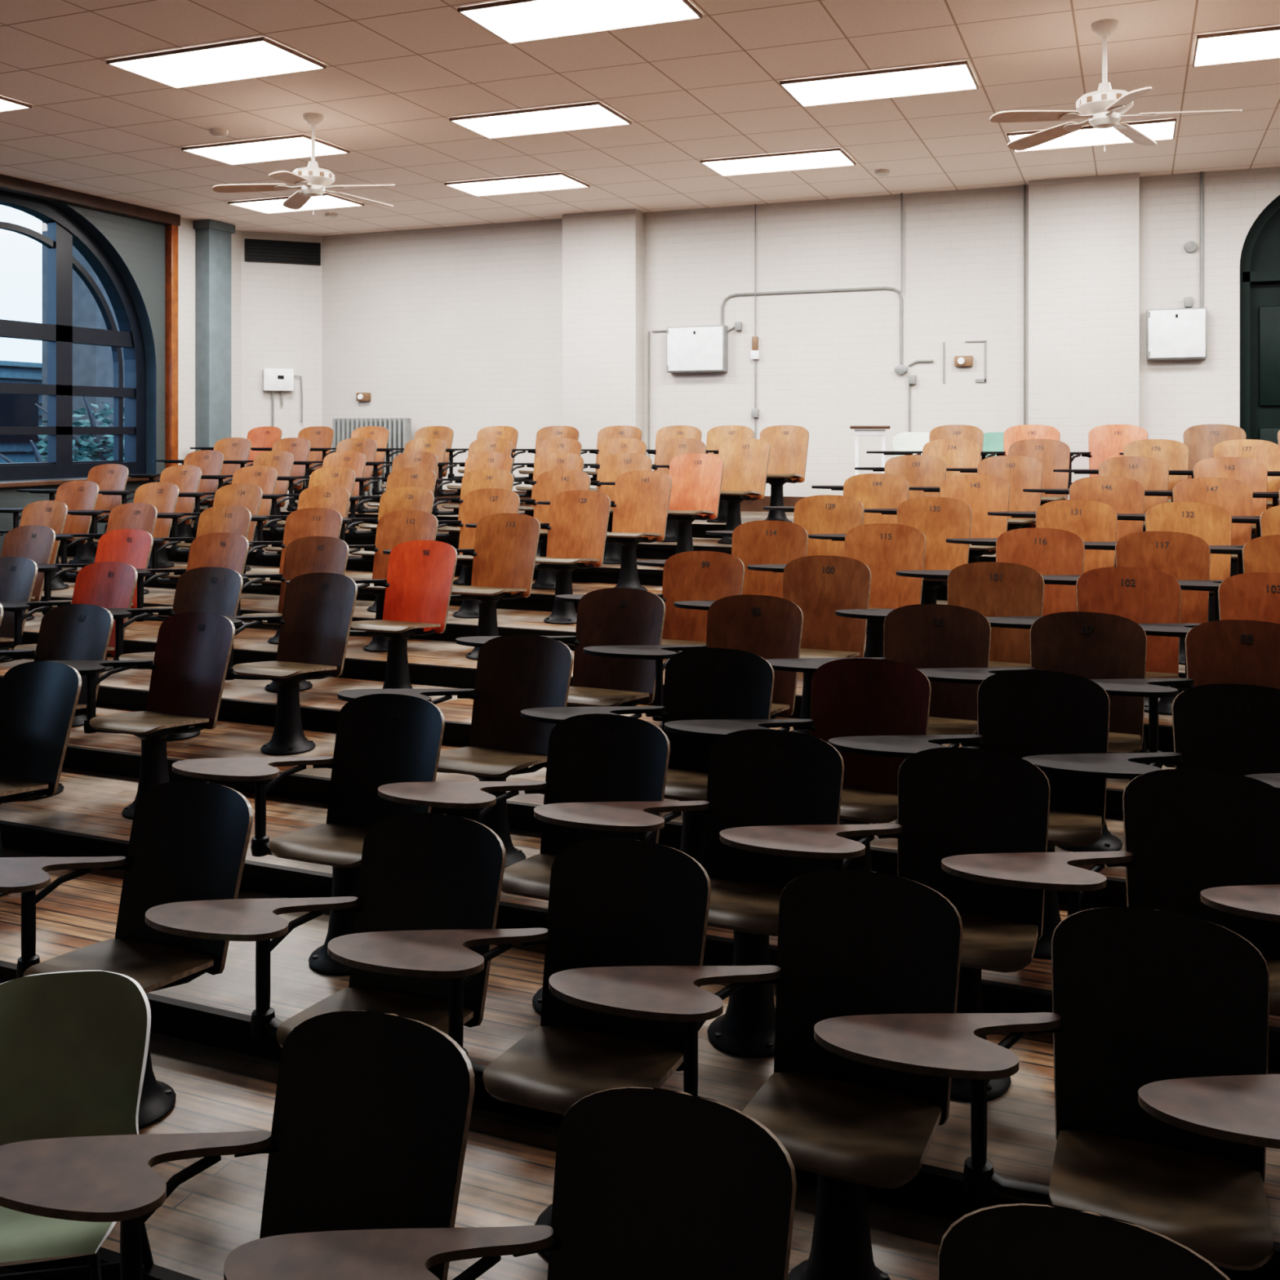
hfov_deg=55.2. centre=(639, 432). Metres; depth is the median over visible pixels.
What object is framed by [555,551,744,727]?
chair
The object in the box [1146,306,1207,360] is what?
electrical box
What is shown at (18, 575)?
chair
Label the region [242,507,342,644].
chair
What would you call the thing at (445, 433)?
chair
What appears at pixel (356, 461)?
chair
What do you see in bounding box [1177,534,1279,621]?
chair
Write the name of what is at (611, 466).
chair
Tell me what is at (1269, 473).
chair
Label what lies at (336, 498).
chair
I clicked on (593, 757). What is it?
chair
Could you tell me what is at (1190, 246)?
bell
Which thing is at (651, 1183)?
chair
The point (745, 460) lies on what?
chair
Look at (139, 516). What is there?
chair
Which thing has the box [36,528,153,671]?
chair
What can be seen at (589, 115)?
ceiling light panel
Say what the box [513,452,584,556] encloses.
chair
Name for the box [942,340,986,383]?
alarm pull station
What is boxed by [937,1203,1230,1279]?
chair
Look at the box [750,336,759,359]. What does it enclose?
light switch
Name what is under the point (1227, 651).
chair
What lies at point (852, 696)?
chair
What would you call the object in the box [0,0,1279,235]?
ceiling
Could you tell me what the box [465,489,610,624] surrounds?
chair
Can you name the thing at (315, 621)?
chair
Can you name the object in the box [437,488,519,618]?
chair
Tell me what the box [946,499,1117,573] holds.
chair
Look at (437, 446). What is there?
chair
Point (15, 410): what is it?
neighbouring building
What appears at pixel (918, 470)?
chair
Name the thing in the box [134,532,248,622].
chair
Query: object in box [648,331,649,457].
conduit
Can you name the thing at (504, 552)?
chair
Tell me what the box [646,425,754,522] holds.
chair
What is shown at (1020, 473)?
chair
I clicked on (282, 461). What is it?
chair
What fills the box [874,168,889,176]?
smoke detector
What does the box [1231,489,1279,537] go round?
chair
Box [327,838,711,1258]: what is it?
chair
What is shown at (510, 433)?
chair
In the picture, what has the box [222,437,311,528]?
chair
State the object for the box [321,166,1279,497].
wall
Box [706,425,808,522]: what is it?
chair
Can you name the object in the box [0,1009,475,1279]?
chair
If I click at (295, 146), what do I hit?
ceiling light panel
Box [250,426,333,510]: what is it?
chair
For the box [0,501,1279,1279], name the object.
floor
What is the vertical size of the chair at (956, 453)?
0.878 m
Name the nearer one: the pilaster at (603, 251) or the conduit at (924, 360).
the conduit at (924, 360)
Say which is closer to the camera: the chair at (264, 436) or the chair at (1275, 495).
the chair at (1275, 495)
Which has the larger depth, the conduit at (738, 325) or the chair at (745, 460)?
the conduit at (738, 325)
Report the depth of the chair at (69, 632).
6.25 m
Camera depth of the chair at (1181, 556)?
6.45 m
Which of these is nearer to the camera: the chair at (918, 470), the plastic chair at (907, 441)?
the chair at (918, 470)
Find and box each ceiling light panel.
[0,95,31,112]
[106,36,326,88]
[181,133,349,164]
[227,192,364,213]
[444,172,589,196]
[448,101,631,138]
[457,0,702,44]
[700,147,855,176]
[779,60,978,106]
[1006,118,1176,152]
[1192,26,1279,66]
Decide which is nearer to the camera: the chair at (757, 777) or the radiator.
the chair at (757, 777)
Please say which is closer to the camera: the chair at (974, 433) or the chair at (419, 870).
the chair at (419, 870)
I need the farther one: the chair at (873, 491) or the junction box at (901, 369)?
the junction box at (901, 369)
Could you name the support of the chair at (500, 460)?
on the floor
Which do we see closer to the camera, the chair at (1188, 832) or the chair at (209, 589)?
the chair at (1188, 832)
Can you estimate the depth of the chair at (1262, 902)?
3.23 m
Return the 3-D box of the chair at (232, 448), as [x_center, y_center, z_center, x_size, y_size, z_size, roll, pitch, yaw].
[-4.510,0.491,12.527,0.949,0.878,0.568,0,0,21]
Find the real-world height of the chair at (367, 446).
0.878 m
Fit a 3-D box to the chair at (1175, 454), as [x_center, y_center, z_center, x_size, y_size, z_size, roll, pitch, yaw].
[3.631,0.491,9.245,0.949,0.878,0.568,0,0,23]
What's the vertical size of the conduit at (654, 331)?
0.020 m
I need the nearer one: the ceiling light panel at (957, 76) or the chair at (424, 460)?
the ceiling light panel at (957, 76)
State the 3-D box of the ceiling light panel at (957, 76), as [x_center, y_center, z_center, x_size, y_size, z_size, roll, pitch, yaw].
[1.613,-2.337,8.236,1.220,0.022,0.610,0,0,22]
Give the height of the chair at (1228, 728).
0.878 m
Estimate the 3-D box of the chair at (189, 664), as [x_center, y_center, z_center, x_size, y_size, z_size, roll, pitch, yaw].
[-2.467,1.324,5.859,0.949,0.878,0.568,0,0,23]
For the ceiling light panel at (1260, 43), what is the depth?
7.42 m
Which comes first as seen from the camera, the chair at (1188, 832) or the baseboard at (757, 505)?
the chair at (1188, 832)
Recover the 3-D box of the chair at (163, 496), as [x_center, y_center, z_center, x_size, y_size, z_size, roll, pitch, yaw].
[-4.267,0.848,9.933,0.949,0.878,0.568,0,0,24]
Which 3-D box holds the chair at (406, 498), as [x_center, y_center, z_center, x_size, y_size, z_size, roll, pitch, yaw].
[-2.043,0.848,9.026,0.949,0.878,0.568,0,0,22]
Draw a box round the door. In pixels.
[1240,195,1279,444]
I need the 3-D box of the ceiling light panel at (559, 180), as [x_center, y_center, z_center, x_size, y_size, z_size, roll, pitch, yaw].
[-1.156,-2.337,11.554,1.220,0.022,0.610,0,0,22]
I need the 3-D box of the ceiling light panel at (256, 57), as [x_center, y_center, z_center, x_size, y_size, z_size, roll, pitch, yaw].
[-2.684,-2.337,7.771,1.220,0.022,0.610,0,0,22]
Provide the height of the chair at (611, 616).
0.878 m
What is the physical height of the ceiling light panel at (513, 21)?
0.022 m
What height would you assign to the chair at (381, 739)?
0.878 m
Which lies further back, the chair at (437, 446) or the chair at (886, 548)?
the chair at (437, 446)
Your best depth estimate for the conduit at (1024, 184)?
11.61 m
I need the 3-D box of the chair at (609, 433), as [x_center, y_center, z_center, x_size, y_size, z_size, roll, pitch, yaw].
[-0.499,0.372,11.740,0.949,0.878,0.568,0,0,21]
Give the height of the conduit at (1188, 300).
1.220 m
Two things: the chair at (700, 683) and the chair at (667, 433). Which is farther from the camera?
the chair at (667, 433)
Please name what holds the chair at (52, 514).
on the floor
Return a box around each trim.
[0,173,180,226]
[164,224,177,468]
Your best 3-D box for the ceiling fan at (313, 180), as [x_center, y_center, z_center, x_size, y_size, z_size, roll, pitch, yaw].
[-2.372,-1.980,9.040,1.309,0.740,1.355,0,0,22]
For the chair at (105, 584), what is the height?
0.878 m
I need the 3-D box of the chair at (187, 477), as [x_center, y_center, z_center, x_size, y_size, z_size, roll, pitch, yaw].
[-4.402,0.729,10.823,0.949,0.878,0.568,0,0,24]
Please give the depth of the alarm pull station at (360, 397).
14.35 m
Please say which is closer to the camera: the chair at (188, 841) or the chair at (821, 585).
the chair at (188, 841)
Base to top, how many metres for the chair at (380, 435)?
0.878 m
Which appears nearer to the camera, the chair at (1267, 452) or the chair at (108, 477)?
the chair at (1267, 452)
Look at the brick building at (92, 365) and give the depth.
23.70 m
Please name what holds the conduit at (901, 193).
attached to the wall at (458, 328)
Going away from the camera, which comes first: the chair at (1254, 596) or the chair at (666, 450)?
the chair at (1254, 596)
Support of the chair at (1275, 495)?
on the floor
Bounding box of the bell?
[1184,240,1197,253]
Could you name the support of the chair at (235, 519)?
on the floor
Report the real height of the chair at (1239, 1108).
0.878 m
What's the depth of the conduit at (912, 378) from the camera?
12.01 m
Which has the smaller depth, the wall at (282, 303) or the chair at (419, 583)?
the chair at (419, 583)
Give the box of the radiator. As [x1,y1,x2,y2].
[332,417,411,495]
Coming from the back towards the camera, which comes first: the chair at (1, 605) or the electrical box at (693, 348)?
the electrical box at (693, 348)
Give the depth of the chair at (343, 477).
10.29 m
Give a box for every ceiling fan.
[212,112,395,215]
[989,18,1242,151]
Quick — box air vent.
[244,238,320,265]
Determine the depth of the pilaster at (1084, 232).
11.25 m
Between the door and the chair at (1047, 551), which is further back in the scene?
the door
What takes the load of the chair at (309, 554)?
on the floor
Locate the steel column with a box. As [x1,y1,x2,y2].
[193,219,235,506]
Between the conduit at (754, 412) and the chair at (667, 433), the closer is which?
the chair at (667, 433)
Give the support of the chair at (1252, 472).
on the floor
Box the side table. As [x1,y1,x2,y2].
[849,425,890,475]
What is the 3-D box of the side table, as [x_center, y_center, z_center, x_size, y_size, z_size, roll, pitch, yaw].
[2.109,0.373,11.227,0.360,0.875,0.340,0,0,11]
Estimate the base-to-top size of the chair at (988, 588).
0.878 m
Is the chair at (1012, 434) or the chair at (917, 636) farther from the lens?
the chair at (1012, 434)
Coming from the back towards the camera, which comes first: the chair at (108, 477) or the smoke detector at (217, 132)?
the chair at (108, 477)
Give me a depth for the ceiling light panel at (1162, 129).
9.64 m
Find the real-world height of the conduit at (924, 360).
0.066 m
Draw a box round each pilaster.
[562,208,644,488]
[1028,173,1139,499]
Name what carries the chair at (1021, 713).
on the floor
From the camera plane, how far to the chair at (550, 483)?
9.51 m
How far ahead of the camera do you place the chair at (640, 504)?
9.20 m
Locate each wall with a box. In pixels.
[0,199,241,557]
[241,231,321,501]
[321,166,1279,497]
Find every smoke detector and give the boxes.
[209,128,228,137]
[324,213,337,218]
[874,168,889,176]
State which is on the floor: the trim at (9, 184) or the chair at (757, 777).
the chair at (757, 777)
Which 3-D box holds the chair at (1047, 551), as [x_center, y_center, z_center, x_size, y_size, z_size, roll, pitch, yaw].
[1.883,0.967,6.607,0.949,0.878,0.568,0,0,23]
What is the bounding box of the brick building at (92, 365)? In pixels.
[41,221,124,462]
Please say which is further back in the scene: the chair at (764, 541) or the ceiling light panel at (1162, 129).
the ceiling light panel at (1162, 129)
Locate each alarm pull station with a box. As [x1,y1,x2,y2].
[355,392,370,401]
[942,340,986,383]
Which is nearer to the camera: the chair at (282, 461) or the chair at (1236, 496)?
the chair at (1236, 496)
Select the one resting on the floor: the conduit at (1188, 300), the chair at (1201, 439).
the chair at (1201, 439)
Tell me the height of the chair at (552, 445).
0.878 m
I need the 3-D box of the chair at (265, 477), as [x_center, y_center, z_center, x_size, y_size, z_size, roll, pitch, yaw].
[-3.640,0.729,10.504,0.949,0.878,0.568,0,0,21]
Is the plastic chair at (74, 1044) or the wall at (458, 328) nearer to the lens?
the plastic chair at (74, 1044)
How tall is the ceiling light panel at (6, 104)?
0.022 m
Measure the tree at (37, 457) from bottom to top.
4.418 m
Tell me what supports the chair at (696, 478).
on the floor
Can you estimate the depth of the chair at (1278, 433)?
9.71 m
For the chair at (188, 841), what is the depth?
3.82 m
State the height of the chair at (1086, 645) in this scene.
0.878 m
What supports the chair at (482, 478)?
on the floor
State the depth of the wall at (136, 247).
13.07 m
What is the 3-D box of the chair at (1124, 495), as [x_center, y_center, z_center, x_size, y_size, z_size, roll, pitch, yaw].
[2.755,0.729,7.923,0.949,0.878,0.568,0,0,22]
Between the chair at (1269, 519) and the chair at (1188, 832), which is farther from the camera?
the chair at (1269, 519)
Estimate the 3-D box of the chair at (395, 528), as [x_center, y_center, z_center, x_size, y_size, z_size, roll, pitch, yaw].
[-1.865,0.967,8.117,0.949,0.878,0.568,0,0,22]
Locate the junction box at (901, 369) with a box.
[894,364,907,374]
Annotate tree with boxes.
[0,440,42,462]
[20,395,124,462]
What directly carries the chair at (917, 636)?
on the floor
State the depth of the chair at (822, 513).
7.93 m
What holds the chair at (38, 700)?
on the floor
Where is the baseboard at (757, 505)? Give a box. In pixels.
[364,489,804,512]
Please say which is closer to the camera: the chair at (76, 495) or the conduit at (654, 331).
the chair at (76, 495)
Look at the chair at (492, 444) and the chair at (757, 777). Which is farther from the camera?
the chair at (492, 444)
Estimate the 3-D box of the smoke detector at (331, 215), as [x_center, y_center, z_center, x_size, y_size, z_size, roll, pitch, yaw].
[-3.316,-2.328,13.149,0.140,0.045,0.140,0,0,22]
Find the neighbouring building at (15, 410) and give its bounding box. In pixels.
[0,360,41,463]
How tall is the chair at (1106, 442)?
0.878 m
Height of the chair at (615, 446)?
0.878 m
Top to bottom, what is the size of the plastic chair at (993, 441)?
0.818 m
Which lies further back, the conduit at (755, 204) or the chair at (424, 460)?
the conduit at (755, 204)
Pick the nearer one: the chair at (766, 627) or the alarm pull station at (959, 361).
the chair at (766, 627)
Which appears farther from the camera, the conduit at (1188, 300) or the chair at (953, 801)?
the conduit at (1188, 300)
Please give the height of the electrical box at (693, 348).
0.480 m
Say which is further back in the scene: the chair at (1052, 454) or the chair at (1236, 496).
the chair at (1052, 454)
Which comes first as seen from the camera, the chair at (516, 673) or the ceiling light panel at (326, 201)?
the chair at (516, 673)
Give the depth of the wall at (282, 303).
14.46 m
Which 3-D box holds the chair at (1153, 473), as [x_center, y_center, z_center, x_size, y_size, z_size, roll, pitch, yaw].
[3.194,0.610,8.585,0.949,0.878,0.568,0,0,23]
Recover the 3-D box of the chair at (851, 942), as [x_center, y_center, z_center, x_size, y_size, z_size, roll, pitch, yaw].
[0.264,1.562,2.971,0.949,0.878,0.568,0,0,23]
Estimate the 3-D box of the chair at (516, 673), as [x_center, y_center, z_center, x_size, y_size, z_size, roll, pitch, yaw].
[-0.806,1.324,5.191,0.949,0.878,0.568,0,0,24]
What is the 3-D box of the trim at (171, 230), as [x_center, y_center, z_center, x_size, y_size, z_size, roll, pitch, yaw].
[-5.046,-0.565,13.191,0.100,3.420,0.100,0,0,22]
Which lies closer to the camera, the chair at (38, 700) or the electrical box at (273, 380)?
the chair at (38, 700)
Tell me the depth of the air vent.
14.42 m
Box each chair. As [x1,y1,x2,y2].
[0,480,98,591]
[0,500,67,621]
[0,524,55,662]
[0,556,37,649]
[0,561,137,727]
[0,603,3,626]
[0,604,113,800]
[0,661,81,896]
[0,780,253,1129]
[0,969,153,1279]
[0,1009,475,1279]
[16,463,128,564]
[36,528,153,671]
[46,612,235,819]
[55,502,157,578]
[66,481,178,594]
[97,464,201,568]
[106,566,243,741]
[128,449,223,545]
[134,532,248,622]
[145,812,506,1048]
[150,505,251,583]
[151,437,251,507]
[156,483,262,554]
[172,693,444,975]
[177,465,277,571]
[190,426,282,466]
[200,450,293,548]
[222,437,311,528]
[222,572,357,755]
[223,1086,796,1279]
[234,536,349,693]
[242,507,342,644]
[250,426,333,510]
[250,484,350,558]
[262,466,355,533]
[276,451,366,511]
[285,540,457,688]
[286,510,438,652]
[293,437,377,529]
[309,426,389,511]
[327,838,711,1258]
[337,634,573,868]
[339,486,434,612]
[348,467,436,536]
[355,451,438,513]
[365,437,446,495]
[376,426,453,477]
[377,713,670,1014]
[382,513,540,660]
[431,452,513,515]
[432,468,514,585]
[436,437,512,497]
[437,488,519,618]
[445,426,518,478]
[455,587,666,706]
[459,469,591,589]
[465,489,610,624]
[511,425,579,479]
[511,438,582,497]
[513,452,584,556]
[520,648,774,868]
[528,453,652,564]
[533,728,844,1057]
[537,470,671,591]
[548,869,963,1279]
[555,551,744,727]
[581,425,642,480]
[582,595,803,721]
[583,438,646,491]
[590,438,706,542]
[594,425,702,471]
[597,453,724,554]
[635,520,808,598]
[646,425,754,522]
[652,438,769,544]
[664,657,931,871]
[674,555,871,735]
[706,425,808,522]
[706,494,864,556]
[720,746,1050,1101]
[746,523,925,657]
[763,473,909,524]
[765,604,991,823]
[808,497,972,604]
[811,454,946,499]
[813,906,1274,1270]
[828,670,1110,958]
[835,561,1044,748]
[854,439,981,478]
[863,474,1009,563]
[866,424,983,461]
[892,431,929,457]
[896,527,1084,616]
[909,455,1043,531]
[916,611,1146,852]
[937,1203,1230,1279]
[941,768,1279,1016]
[946,439,1070,505]
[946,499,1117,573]
[980,424,1060,460]
[982,431,1004,457]
[986,566,1181,764]
[987,475,1144,563]
[1022,456,1168,531]
[1022,683,1279,850]
[1041,531,1210,715]
[1053,439,1189,502]
[1068,424,1147,488]
[1084,502,1231,665]
[1088,619,1279,768]
[1116,477,1253,622]
[1119,424,1246,479]
[1137,572,1279,692]
[1137,1074,1279,1149]
[1144,457,1267,576]
[1168,439,1279,539]
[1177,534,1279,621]
[1200,884,1279,922]
[1208,505,1279,574]
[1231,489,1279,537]
[1244,773,1279,790]
[1253,492,1279,506]
[1267,471,1279,475]
[1277,430,1279,446]
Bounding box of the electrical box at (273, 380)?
[262,368,302,426]
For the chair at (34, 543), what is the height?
0.878 m
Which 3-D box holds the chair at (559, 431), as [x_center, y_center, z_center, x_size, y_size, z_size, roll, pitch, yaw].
[-1.119,0.372,11.993,0.949,0.878,0.568,0,0,21]
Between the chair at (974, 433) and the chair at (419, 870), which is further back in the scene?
the chair at (974, 433)
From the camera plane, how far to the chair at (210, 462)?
11.74 m
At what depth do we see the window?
12.17 m
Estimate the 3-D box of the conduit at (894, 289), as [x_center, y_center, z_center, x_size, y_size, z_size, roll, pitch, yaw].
[1.713,-1.062,12.395,1.880,0.765,0.030,0,0,22]
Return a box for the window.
[0,190,160,488]
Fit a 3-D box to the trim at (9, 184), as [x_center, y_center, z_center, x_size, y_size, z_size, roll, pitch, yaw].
[-7.899,-2.290,6.103,0.120,0.120,15.400,0,0,22]
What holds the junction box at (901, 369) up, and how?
attached to the wall at (458, 328)
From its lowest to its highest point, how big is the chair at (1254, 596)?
0.878 m
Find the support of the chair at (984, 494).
on the floor
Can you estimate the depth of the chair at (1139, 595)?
5.79 m
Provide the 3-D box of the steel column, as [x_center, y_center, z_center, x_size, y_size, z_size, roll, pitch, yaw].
[-4.773,-0.769,13.706,0.250,3.161,0.420,0,0,22]
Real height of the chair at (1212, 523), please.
0.878 m
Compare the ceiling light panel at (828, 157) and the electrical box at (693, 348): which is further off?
the electrical box at (693, 348)
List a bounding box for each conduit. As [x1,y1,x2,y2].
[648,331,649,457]
[652,329,666,332]
[720,286,902,363]
[728,321,742,331]
[751,360,759,439]
[755,204,755,335]
[900,192,902,292]
[907,359,933,366]
[908,374,915,431]
[1023,184,1025,424]
[1184,171,1203,307]
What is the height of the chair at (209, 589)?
0.878 m
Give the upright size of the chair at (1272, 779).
0.878 m
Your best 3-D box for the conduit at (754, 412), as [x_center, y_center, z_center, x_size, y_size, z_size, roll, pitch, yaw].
[1.184,-0.065,12.594,0.070,1.351,0.060,0,0,22]
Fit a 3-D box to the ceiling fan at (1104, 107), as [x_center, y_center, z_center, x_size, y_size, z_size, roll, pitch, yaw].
[2.716,-1.980,7.006,1.308,0.740,1.355,0,0,22]
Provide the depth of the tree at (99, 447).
18.84 m
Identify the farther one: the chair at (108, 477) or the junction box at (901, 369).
the junction box at (901, 369)
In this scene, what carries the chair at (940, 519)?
on the floor
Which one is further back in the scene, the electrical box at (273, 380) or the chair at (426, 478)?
the electrical box at (273, 380)
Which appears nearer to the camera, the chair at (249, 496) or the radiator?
the chair at (249, 496)
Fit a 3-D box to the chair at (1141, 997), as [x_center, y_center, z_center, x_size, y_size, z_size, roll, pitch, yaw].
[0.884,1.562,2.719,0.949,0.878,0.568,0,0,23]

